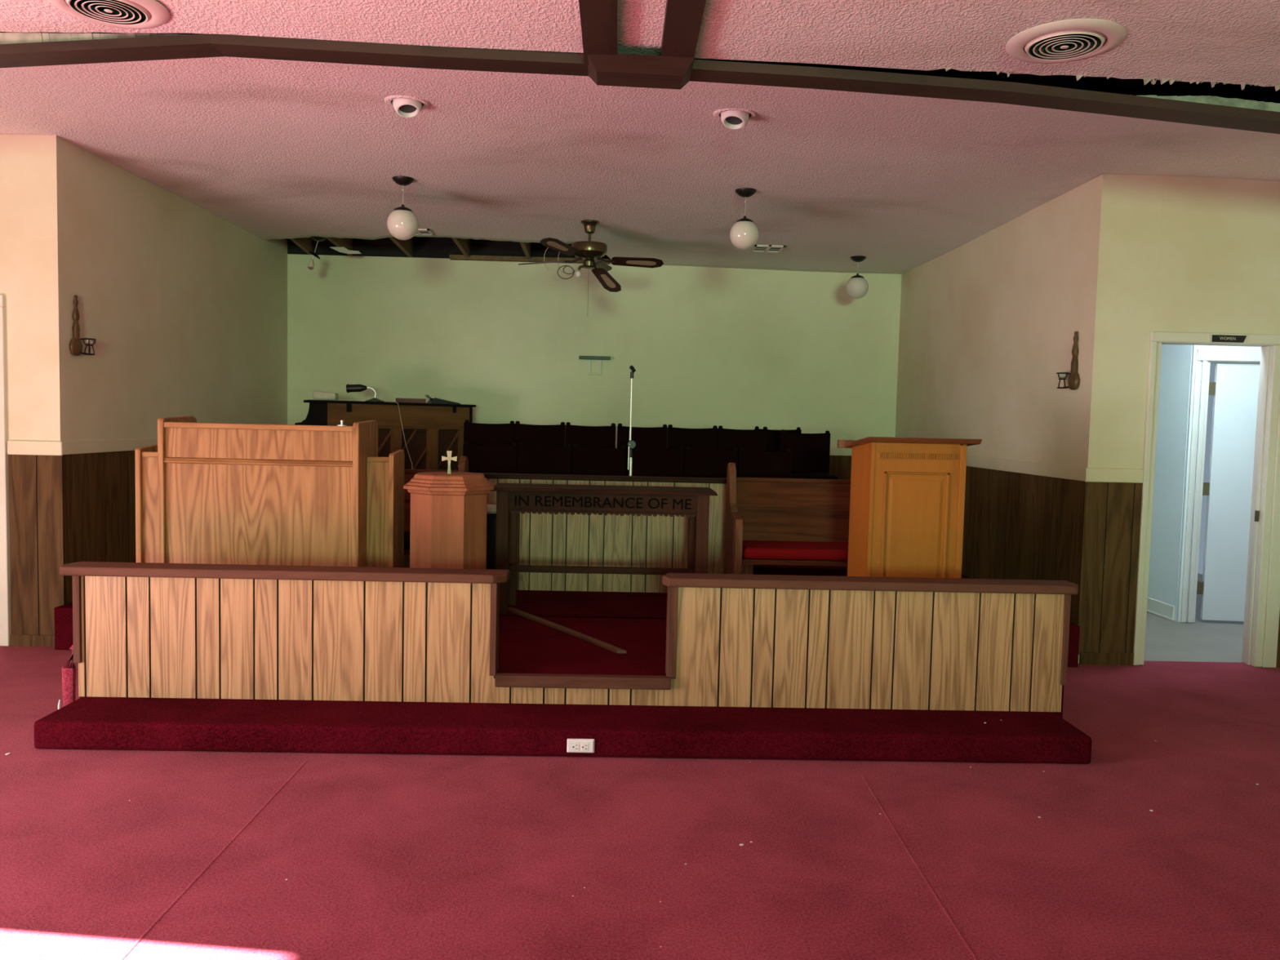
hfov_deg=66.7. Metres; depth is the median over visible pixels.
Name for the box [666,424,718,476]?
chair
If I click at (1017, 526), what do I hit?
wainscoting
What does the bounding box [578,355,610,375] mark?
wall bracket
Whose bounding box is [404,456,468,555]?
pew
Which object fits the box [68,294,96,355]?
wall sconce
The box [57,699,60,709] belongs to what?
plastic sliver
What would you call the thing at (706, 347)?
wall
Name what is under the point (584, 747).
socket
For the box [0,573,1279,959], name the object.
floor
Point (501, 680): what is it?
trim
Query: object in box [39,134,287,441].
wall
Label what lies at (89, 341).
candle holder
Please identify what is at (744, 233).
globe pendant
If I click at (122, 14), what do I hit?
ceiling vent
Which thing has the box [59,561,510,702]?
altar rail
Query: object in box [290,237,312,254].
joist
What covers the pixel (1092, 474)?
trim
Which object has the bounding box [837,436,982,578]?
lectern
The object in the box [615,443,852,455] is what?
trim
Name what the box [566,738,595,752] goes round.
outlet
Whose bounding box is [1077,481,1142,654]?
wainscoting
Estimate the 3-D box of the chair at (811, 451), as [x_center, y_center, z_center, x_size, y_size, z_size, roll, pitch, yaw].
[1.399,-0.006,8.065,0.424,0.811,0.467,1,4,-1]
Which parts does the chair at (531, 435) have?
backrest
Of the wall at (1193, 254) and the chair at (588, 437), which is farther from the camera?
the chair at (588, 437)
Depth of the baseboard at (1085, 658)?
6.19 m
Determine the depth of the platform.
5.65 m
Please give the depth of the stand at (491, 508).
6.31 m
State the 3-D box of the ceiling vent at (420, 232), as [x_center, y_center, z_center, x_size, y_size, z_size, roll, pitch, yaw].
[-1.931,-2.157,8.467,0.240,0.014,0.260,1,4,-1]
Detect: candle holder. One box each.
[80,337,96,355]
[1056,372,1070,388]
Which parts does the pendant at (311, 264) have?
light bulb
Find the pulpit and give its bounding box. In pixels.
[134,415,404,567]
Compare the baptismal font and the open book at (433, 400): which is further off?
the open book at (433, 400)
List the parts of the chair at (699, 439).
backrest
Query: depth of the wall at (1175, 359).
7.79 m
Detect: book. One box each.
[395,398,426,403]
[425,395,460,404]
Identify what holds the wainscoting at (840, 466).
attached to the wall at (706, 347)
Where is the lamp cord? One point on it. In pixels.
(394, 402)
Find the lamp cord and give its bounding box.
[394,401,412,469]
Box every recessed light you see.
[383,95,430,118]
[712,108,757,129]
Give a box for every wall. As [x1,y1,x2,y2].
[0,133,44,440]
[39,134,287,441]
[287,253,901,448]
[404,472,753,592]
[895,173,1119,663]
[1102,174,1279,469]
[1147,344,1192,621]
[1176,345,1261,622]
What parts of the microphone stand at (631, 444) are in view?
boom arm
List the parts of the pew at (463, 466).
seat, backrest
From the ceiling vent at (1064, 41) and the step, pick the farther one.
the step
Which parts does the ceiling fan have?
blade, blade, light bulb, light arm, blade, blade, blade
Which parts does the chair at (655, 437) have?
seat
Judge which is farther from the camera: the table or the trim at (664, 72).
the table
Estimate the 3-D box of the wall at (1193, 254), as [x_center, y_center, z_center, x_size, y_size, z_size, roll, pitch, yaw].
[4.062,-0.402,6.187,2.380,3.200,0.100,1,4,-1]
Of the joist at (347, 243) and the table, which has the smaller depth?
the table
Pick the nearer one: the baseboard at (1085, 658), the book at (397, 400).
the baseboard at (1085, 658)
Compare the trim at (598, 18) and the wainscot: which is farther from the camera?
the wainscot
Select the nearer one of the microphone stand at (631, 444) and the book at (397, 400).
the microphone stand at (631, 444)
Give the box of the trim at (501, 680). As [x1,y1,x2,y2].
[494,672,671,689]
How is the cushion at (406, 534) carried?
on the pew at (463, 466)
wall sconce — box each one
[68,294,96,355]
[1056,331,1079,390]
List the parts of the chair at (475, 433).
backrest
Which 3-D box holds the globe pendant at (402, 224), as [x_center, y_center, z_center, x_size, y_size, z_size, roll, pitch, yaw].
[-1.619,-1.849,6.640,0.212,0.412,0.212,1,4,-1]
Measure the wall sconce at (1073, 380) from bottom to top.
0.375 m
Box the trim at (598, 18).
[578,0,617,65]
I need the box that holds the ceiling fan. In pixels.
[518,219,663,298]
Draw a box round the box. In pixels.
[312,391,338,399]
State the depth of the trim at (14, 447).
5.94 m
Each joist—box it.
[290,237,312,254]
[326,237,352,255]
[389,236,413,257]
[451,237,471,257]
[520,242,531,258]
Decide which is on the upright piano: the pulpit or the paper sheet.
the paper sheet
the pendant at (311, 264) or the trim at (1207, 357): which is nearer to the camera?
the trim at (1207, 357)
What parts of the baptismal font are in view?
lid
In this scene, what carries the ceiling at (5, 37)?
attached to the ceiling at (1233, 42)
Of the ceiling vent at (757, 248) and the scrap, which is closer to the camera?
the ceiling vent at (757, 248)
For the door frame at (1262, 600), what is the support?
in the wall at (1193, 254)
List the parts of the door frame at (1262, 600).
strike plate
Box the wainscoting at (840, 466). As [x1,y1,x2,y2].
[807,455,851,479]
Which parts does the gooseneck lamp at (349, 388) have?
lamp shade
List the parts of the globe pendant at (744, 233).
globe, cord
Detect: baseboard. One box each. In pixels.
[10,634,54,646]
[1079,652,1279,667]
[1146,597,1174,620]
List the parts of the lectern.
panel, raised frame, panel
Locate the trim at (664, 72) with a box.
[587,53,694,89]
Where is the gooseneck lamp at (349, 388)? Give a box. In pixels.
[346,383,384,401]
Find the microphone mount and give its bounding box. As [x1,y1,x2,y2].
[337,420,346,426]
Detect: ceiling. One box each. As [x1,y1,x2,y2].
[0,0,1279,86]
[0,31,189,44]
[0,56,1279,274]
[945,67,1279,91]
[1130,94,1279,111]
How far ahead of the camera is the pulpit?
5.19 m
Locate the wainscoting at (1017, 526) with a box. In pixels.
[961,466,1084,625]
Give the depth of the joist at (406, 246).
9.47 m
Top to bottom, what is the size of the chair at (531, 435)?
0.832 m
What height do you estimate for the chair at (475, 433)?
0.832 m
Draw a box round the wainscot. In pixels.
[8,454,64,635]
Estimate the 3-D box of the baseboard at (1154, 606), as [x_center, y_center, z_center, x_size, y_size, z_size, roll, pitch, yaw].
[4.170,0.947,9.377,0.022,0.115,3.410,1,4,-1]
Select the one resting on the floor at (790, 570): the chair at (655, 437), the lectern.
the chair at (655, 437)
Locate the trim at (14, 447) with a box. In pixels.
[7,440,62,455]
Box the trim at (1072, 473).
[966,455,1087,481]
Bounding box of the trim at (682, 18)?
[660,0,706,57]
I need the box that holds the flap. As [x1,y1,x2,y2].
[62,644,75,706]
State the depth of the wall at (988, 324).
7.13 m
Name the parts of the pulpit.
wing rail, rail, moulding, panel, wing rail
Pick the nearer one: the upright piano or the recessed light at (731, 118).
the recessed light at (731, 118)
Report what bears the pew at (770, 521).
on the platform
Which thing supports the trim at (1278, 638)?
attached to the wall at (1193, 254)
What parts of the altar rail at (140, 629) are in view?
post, post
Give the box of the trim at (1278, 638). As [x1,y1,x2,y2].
[1276,613,1279,655]
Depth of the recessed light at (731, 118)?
5.01 m
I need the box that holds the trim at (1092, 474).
[1085,467,1143,483]
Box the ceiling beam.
[0,33,1279,133]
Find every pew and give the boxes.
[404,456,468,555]
[724,462,850,573]
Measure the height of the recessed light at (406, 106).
0.105 m
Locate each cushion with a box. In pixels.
[404,531,409,550]
[742,540,848,560]
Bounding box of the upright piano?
[294,400,475,470]
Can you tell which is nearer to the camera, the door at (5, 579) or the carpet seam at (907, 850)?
the carpet seam at (907, 850)
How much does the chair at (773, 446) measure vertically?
0.832 m
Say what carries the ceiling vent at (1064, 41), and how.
in the ceiling at (1233, 42)
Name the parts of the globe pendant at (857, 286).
globe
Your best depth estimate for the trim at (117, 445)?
6.42 m
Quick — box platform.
[53,574,1079,717]
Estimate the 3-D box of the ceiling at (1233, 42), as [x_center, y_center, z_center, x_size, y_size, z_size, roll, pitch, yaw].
[0.293,-1.370,-2.460,10.400,0.129,13.250,1,4,-1]
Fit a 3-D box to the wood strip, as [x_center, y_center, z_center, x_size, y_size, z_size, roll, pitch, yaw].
[-0.462,0.860,5.638,0.052,0.016,1.336,-1,4,-34]
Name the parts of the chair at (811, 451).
seat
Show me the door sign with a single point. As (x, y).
(1213, 338)
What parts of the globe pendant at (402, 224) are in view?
globe, cord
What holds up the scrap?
hanging from the joist at (347, 243)
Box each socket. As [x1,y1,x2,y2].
[572,742,578,751]
[581,743,588,751]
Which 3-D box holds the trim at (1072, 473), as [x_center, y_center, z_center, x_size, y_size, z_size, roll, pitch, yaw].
[2.712,-0.158,8.064,0.020,0.085,3.922,1,4,-3]
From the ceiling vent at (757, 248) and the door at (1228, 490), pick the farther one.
the ceiling vent at (757, 248)
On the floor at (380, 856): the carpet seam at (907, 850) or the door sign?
the carpet seam at (907, 850)
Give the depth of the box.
8.38 m
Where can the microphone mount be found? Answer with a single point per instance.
(341, 421)
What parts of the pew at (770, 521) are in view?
backrest, seat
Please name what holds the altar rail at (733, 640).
on the step
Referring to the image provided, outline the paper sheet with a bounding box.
[306,399,351,400]
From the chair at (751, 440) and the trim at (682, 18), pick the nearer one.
the trim at (682, 18)
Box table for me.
[490,483,717,614]
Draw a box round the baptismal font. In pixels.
[403,450,493,568]
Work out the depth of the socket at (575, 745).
4.25 m
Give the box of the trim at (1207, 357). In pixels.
[1180,348,1261,622]
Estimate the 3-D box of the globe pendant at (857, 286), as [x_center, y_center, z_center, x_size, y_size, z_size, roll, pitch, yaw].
[2.018,-1.875,9.021,0.206,0.381,0.206,1,4,-1]
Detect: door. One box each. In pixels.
[0,294,11,645]
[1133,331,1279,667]
[1196,363,1259,621]
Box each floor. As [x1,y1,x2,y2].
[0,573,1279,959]
[134,555,847,576]
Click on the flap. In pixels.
(68, 669)
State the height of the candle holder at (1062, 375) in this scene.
0.104 m
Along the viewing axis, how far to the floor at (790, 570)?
6.99 m
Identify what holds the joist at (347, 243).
attached to the ceiling at (271, 148)
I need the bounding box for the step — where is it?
[33,696,1092,764]
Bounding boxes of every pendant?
[307,236,326,269]
[386,176,418,239]
[729,187,759,249]
[845,255,868,298]
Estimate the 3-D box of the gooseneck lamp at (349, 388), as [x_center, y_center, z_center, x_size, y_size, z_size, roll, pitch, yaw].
[-2.437,-0.773,8.638,0.332,0.153,0.170,1,4,-1]
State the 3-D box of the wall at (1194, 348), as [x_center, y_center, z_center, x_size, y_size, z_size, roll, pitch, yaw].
[5.155,-0.210,7.524,1.800,2.700,0.100,2,4,5]
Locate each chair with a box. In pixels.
[457,419,515,470]
[514,421,565,473]
[564,422,615,474]
[617,423,667,475]
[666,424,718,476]
[717,425,768,459]
[754,426,801,452]
[779,429,838,479]
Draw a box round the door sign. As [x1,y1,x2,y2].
[1208,334,1248,342]
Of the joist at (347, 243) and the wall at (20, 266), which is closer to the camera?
the wall at (20, 266)
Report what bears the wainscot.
attached to the wall at (20, 266)
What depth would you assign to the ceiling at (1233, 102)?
4.28 m
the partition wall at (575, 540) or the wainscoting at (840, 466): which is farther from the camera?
the wainscoting at (840, 466)
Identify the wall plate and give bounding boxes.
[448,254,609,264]
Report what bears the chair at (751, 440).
on the floor at (790, 570)
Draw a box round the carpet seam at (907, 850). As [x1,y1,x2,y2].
[861,775,978,959]
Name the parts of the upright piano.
panel, lid, post, post, post, panel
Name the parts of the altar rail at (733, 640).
post, post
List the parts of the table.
leg, leg, leg, leg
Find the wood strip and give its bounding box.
[507,606,626,653]
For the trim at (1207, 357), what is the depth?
7.53 m
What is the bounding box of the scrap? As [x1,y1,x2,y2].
[330,246,361,253]
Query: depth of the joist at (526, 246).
9.45 m
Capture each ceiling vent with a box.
[48,0,170,29]
[415,228,434,235]
[750,244,785,253]
[1004,18,1126,63]
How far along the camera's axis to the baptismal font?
5.22 m
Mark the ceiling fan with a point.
(590, 251)
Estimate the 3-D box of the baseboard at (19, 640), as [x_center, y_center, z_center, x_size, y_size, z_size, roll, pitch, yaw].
[-3.736,0.995,6.025,0.315,0.070,0.019,1,4,-1]
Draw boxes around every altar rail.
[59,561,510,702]
[662,573,1078,711]
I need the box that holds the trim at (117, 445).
[62,437,157,454]
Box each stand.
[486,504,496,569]
[626,364,635,475]

